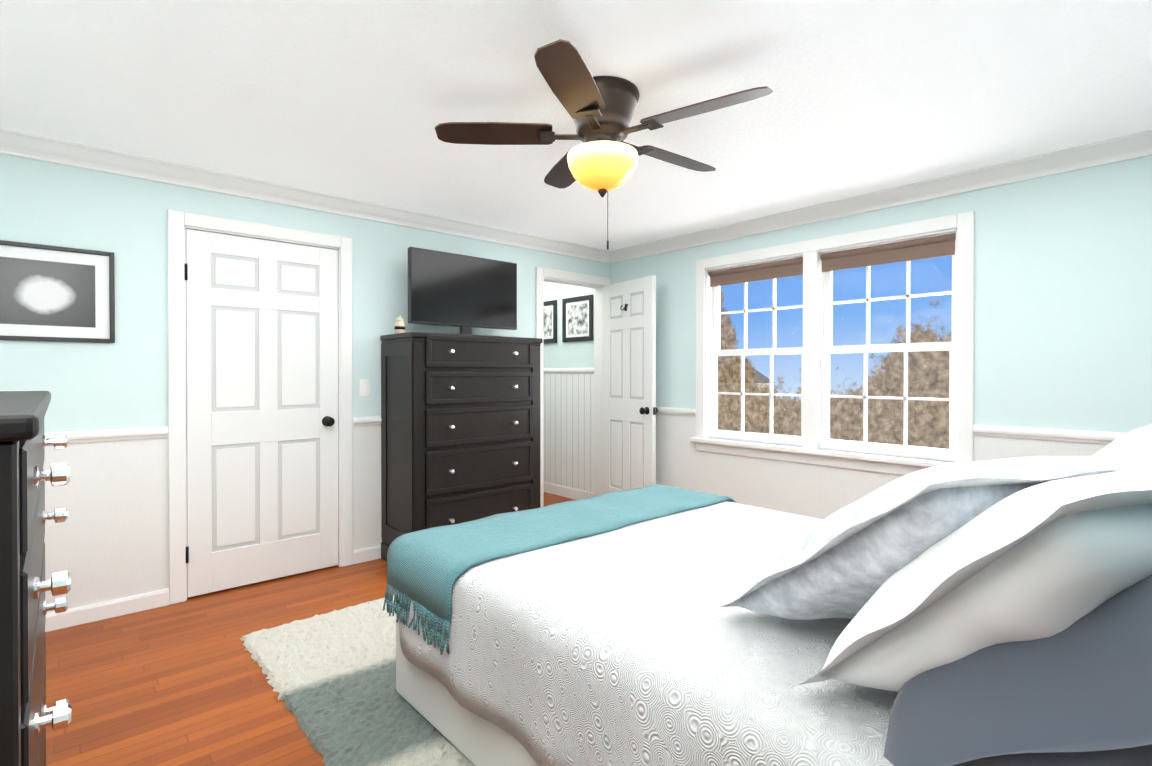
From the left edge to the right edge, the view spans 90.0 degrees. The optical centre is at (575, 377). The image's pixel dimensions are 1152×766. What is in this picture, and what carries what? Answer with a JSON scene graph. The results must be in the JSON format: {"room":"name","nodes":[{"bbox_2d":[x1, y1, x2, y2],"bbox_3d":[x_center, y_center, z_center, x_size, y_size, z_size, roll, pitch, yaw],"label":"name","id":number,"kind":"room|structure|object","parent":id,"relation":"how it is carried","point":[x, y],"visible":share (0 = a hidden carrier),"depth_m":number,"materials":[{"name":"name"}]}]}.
{"room":"bedroom","nodes":[
{"label":"bedroom","id":0,"kind":"room"},
{"bbox_2d":[0,154,609,613],"bbox_3d":[-1.393,0.040,3.899,4.480,2.360,0.120,0,0,-42],"label":"wall","id":1,"kind":"structure","parent":0,"point":[108,540],"depth_m":3.00,"materials":[{"name":"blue paint"}]},
{"bbox_2d":[0,240,114,342],"bbox_3d":[-2.541,-0.404,2.772,0.500,0.460,0.020,0,0,-42],"label":"framed picture","id":2,"kind":"object","parent":1,"relation":"attached to","point":[56,293],"visible":1,"depth_m":2.79,"materials":[{"name":"black"}]},
{"bbox_2d":[45,589,168,631],"bbox_3d":[-2.549,1.184,2.781,0.958,0.085,0.013,0,0,-42],"label":"baseboard","id":3,"kind":"structure","parent":1,"relation":"attached to","point":[103,610],"depth_m":2.92,"materials":[{"name":"white wood"}]},
{"bbox_2d":[167,209,352,604],"bbox_3d":[-1.863,0.160,3.467,0.986,2.125,0.138,0,0,-42],"label":"trim","id":4,"kind":"structure","parent":1,"relation":"attached to","point":[179,223],"depth_m":3.16,"materials":[{"name":"white wood"}]},
{"bbox_2d":[184,229,338,596],"bbox_3d":[-1.826,0.198,3.418,0.824,2.025,0.099,0,0,-42],"label":"closet door","id":5,"kind":"structure","parent":1,"relation":"in","point":[262,398],"depth_m":3.40,"materials":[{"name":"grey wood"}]},
{"bbox_2d":[0,128,611,263],"bbox_3d":[-1.271,-1.092,3.868,4.330,0.096,0.078,0,0,-42],"label":"crown molding","id":6,"kind":"structure","parent":1,"relation":"attached to","point":[83,156],"depth_m":3.34,"materials":[{"name":"white wood"}]},
{"bbox_2d":[359,379,369,396],"bbox_3d":[-1.397,0.070,3.808,0.072,0.116,0.010,0,0,-42],"label":"light switch","id":7,"kind":"object","parent":1,"relation":"attached to","point":[364,387],"visible":1,"depth_m":3.80,"materials":[{"name":"white plastic"}]},
{"bbox_2d":[353,545,380,563],"bbox_3d":[-0.894,1.175,4.263,1.511,0.085,0.013,0,0,-42],"label":"baseboard","id":8,"kind":"structure","parent":1,"relation":"attached to","point":[371,553],"depth_m":3.82,"materials":[{"name":"white wood"}]},
{"bbox_2d":[536,267,610,506],"bbox_3d":[-0.052,0.150,5.100,0.870,2.125,0.156,0,0,-42],"label":"door frame","id":9,"kind":"structure","parent":1,"relation":"attached to","point":[564,276],"depth_m":5.20,"materials":[{"name":"white wood"}]},
{"bbox_2d":[602,275,657,493],"bbox_3d":[0.424,0.189,4.931,0.211,2.025,0.712,0,0,-42],"label":"hall door","id":10,"kind":"structure","parent":1,"relation":"in","point":[629,410],"depth_m":4.90,"materials":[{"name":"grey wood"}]},
{"bbox_2d":[46,492,574,765],"bbox_3d":[-0.480,1.255,2.999,4.630,0.060,6.250,0,0,-42],"label":"floor","id":11,"kind":"structure","parent":0,"point":[185,683],"depth_m":2.34,"materials":[{"name":"brown wood"}]},
{"bbox_2d":[0,391,70,765],"bbox_3d":[-1.142,0.638,0.906,0.518,1.200,1.144,0,0,-42],"label":"dresser","id":12,"kind":"object","parent":11,"relation":"on","point":[28,716],"visible":1,"depth_m":0.68,"materials":[{"name":"brown wood"}]},
{"bbox_2d":[241,594,474,765],"bbox_3d":[0.170,1.216,2.430,2.264,0.024,2.761,0,0,-42],"label":"rug","id":13,"kind":"object","parent":11,"relation":"on","point":[331,676],"visible":0.12,"depth_m":2.25,"materials":[{"name":"white carpet"}]},
{"bbox_2d":[380,332,542,560],"bbox_3d":[-0.765,0.469,4.018,1.020,1.500,0.508,0,0,-42],"label":"chest","id":14,"kind":"object","parent":11,"relation":"on","point":[460,429],"visible":0.9,"depth_m":3.77,"materials":[{"name":"brown wood"}]},
{"bbox_2d":[394,316,405,333],"bbox_3d":[-1.147,-0.341,3.754,0.071,0.120,0.071,0,0,-42],"label":"jar","id":15,"kind":"object","parent":14,"relation":"on","point":[399,327],"visible":0.92,"depth_m":3.73,"materials":[{"name":"beige ceramic"}]},
{"bbox_2d":[408,247,516,335],"bbox_3d":[-0.768,-0.570,4.059,0.860,0.574,0.210,0,0,-42],"label":"tv","id":16,"kind":"object","parent":14,"relation":"on","point":[465,293],"visible":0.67,"depth_m":4.02,"materials":[{"name":"black plastic"}]},
{"bbox_2d":[383,424,1151,765],"bbox_3d":[0.688,0.482,1.809,1.774,1.500,2.565,0,0,-42],"label":"bed","id":17,"kind":"object","parent":11,"relation":"on","point":[993,612],"visible":1,"depth_m":1.13,"materials":[{"name":"white quilted cotton fabric"},{"name":"teal woven throw fabric"}]},
{"bbox_2d":[383,484,735,654],"bbox_3d":[0.052,0.735,2.519,1.668,0.287,0.482,0,0,-42],"label":"throw","id":18,"kind":"object","parent":17,"relation":"on","point":[427,568],"depth_m":2.13,"materials":[{"name":"teal fabric"}]},
{"bbox_2d":[796,467,1151,691],"bbox_3d":[0.897,0.369,1.055,0.959,0.455,0.704,0,0,-42],"label":"pillow","id":19,"kind":"object","parent":17,"relation":"on","point":[949,579],"depth_m":0.86,"materials":[{"name":"white fabric"}]},
{"bbox_2d":[1093,424,1151,466],"bbox_3d":[1.340,0.318,1.394,0.797,0.452,0.430,0,0,-42],"label":"pillow","id":20,"kind":"object","parent":17,"relation":"on","point":[1134,448],"depth_m":1.14,"materials":[{"name":"white fabric"}]},
{"bbox_2d":[0,0,1151,250],"bbox_3d":[-0.480,-1.165,2.984,4.630,0.060,6.250,0,0,-42],"label":"ceiling","id":21,"kind":"structure","parent":0,"point":[354,98],"depth_m":2.27,"materials":[{"name":"white paint"}]},
{"bbox_2d":[435,39,772,249],"bbox_3d":[0.145,-0.824,2.324,1.239,0.615,1.274,0,0,-42],"label":"ceiling fan","id":22,"kind":"object","parent":21,"relation":"hanging from","point":[602,159],"visible":1,"depth_m":2.21,"materials":[{"name":"brown wood"}]},
{"bbox_2d":[544,155,1151,519],"bbox_3d":[1.189,0.036,4.485,0.150,2.360,6.250,0,0,-42],"label":"wall","id":23,"kind":"structure","parent":0,"point":[1062,300],"depth_m":3.07,"materials":[{"name":"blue paint"}]},
{"bbox_2d":[544,300,556,343],"bbox_3d":[-0.346,-0.574,6.067,0.020,0.440,0.440,0,0,-42],"label":"framed picture","id":24,"kind":"object","parent":23,"relation":"attached to","point":[550,321],"visible":0.5,"depth_m":5.97,"materials":[{"name":"black"}]},
{"bbox_2d":[544,368,593,491],"bbox_3d":[-0.333,0.501,6.058,0.024,1.190,1.680,0,0,-42],"label":"wainscoting","id":25,"kind":"structure","parent":23,"relation":"attached to","point":[568,427],"depth_m":5.76,"materials":[{"name":"white wood"}]},
{"bbox_2d":[544,481,593,499],"bbox_3d":[-0.330,1.149,6.065,0.016,0.115,1.680,0,0,-42],"label":"baseboard","id":26,"kind":"structure","parent":23,"relation":"attached to","point":[569,492],"depth_m":5.78,"materials":[{"name":"white wood"}]},
{"bbox_2d":[562,294,592,341],"bbox_3d":[0.014,-0.571,5.664,0.020,0.440,0.440,0,0,-42],"label":"framed picture","id":27,"kind":"object","parent":23,"relation":"attached to","point":[577,319],"visible":0.98,"depth_m":5.66,"materials":[{"name":"black"}]},
{"bbox_2d":[690,211,974,474],"bbox_3d":[1.630,-0.171,3.946,0.210,1.520,1.940,0,0,-42],"label":"window","id":28,"kind":"structure","parent":23,"relation":"in","point":[815,263],"depth_m":3.86,"materials":[{"name":"white wood"}]},
{"bbox_2d":[612,130,1151,262],"bbox_3d":[1.687,-1.092,3.751,0.078,0.096,4.020,0,0,-42],"label":"crown molding","id":29,"kind":"structure","parent":23,"relation":"attached to","point":[1136,145],"depth_m":3.36,"materials":[{"name":"white wood"}]},
{"label":"outside","id":30,"kind":"structure","parent":0,"visible":0},
{"bbox_2d":[717,255,951,448],"bbox_3d":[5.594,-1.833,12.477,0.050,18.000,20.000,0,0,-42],"label":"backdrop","id":31,"kind":"structure","parent":30,"point":[923,367],"depth_m":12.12,"materials":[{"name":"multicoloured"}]},
{"bbox_3d":[1.498,0.059,0.669,4.480,2.360,0.150,0,0,-42],"label":"wall","id":32,"kind":"structure","parent":0,"visible":0},
{"bbox_2d":[44,426,168,443],"bbox_3d":[-2.545,0.296,2.772,0.958,0.060,0.024,0,0,-42],"label":"trim","id":33,"kind":"structure","parent":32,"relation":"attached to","point":[147,432],"depth_m":2.93,"materials":[{"name":"white wood"}]},
{"bbox_2d":[353,416,381,425],"bbox_3d":[-0.891,0.287,4.254,1.511,0.060,0.024,0,0,-42],"label":"trim","id":34,"kind":"structure","parent":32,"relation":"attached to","point":[367,420],"depth_m":3.81,"materials":[{"name":"white wood"}]},
{"bbox_2d":[657,407,695,415],"bbox_3d":[0.634,0.283,4.977,0.024,0.060,0.980,0,0,-42],"label":"trim","id":35,"kind":"structure","parent":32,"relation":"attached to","point":[661,410],"depth_m":4.75,"materials":[{"name":"white wood"}]},
{"bbox_2d":[973,424,1125,443],"bbox_3d":[2.661,0.297,2.711,0.024,0.060,1.340,0,0,-42],"label":"trim","id":36,"kind":"structure","parent":32,"relation":"attached to","point":[1098,437],"depth_m":2.96,"materials":[{"name":"white wood"}]}
]}

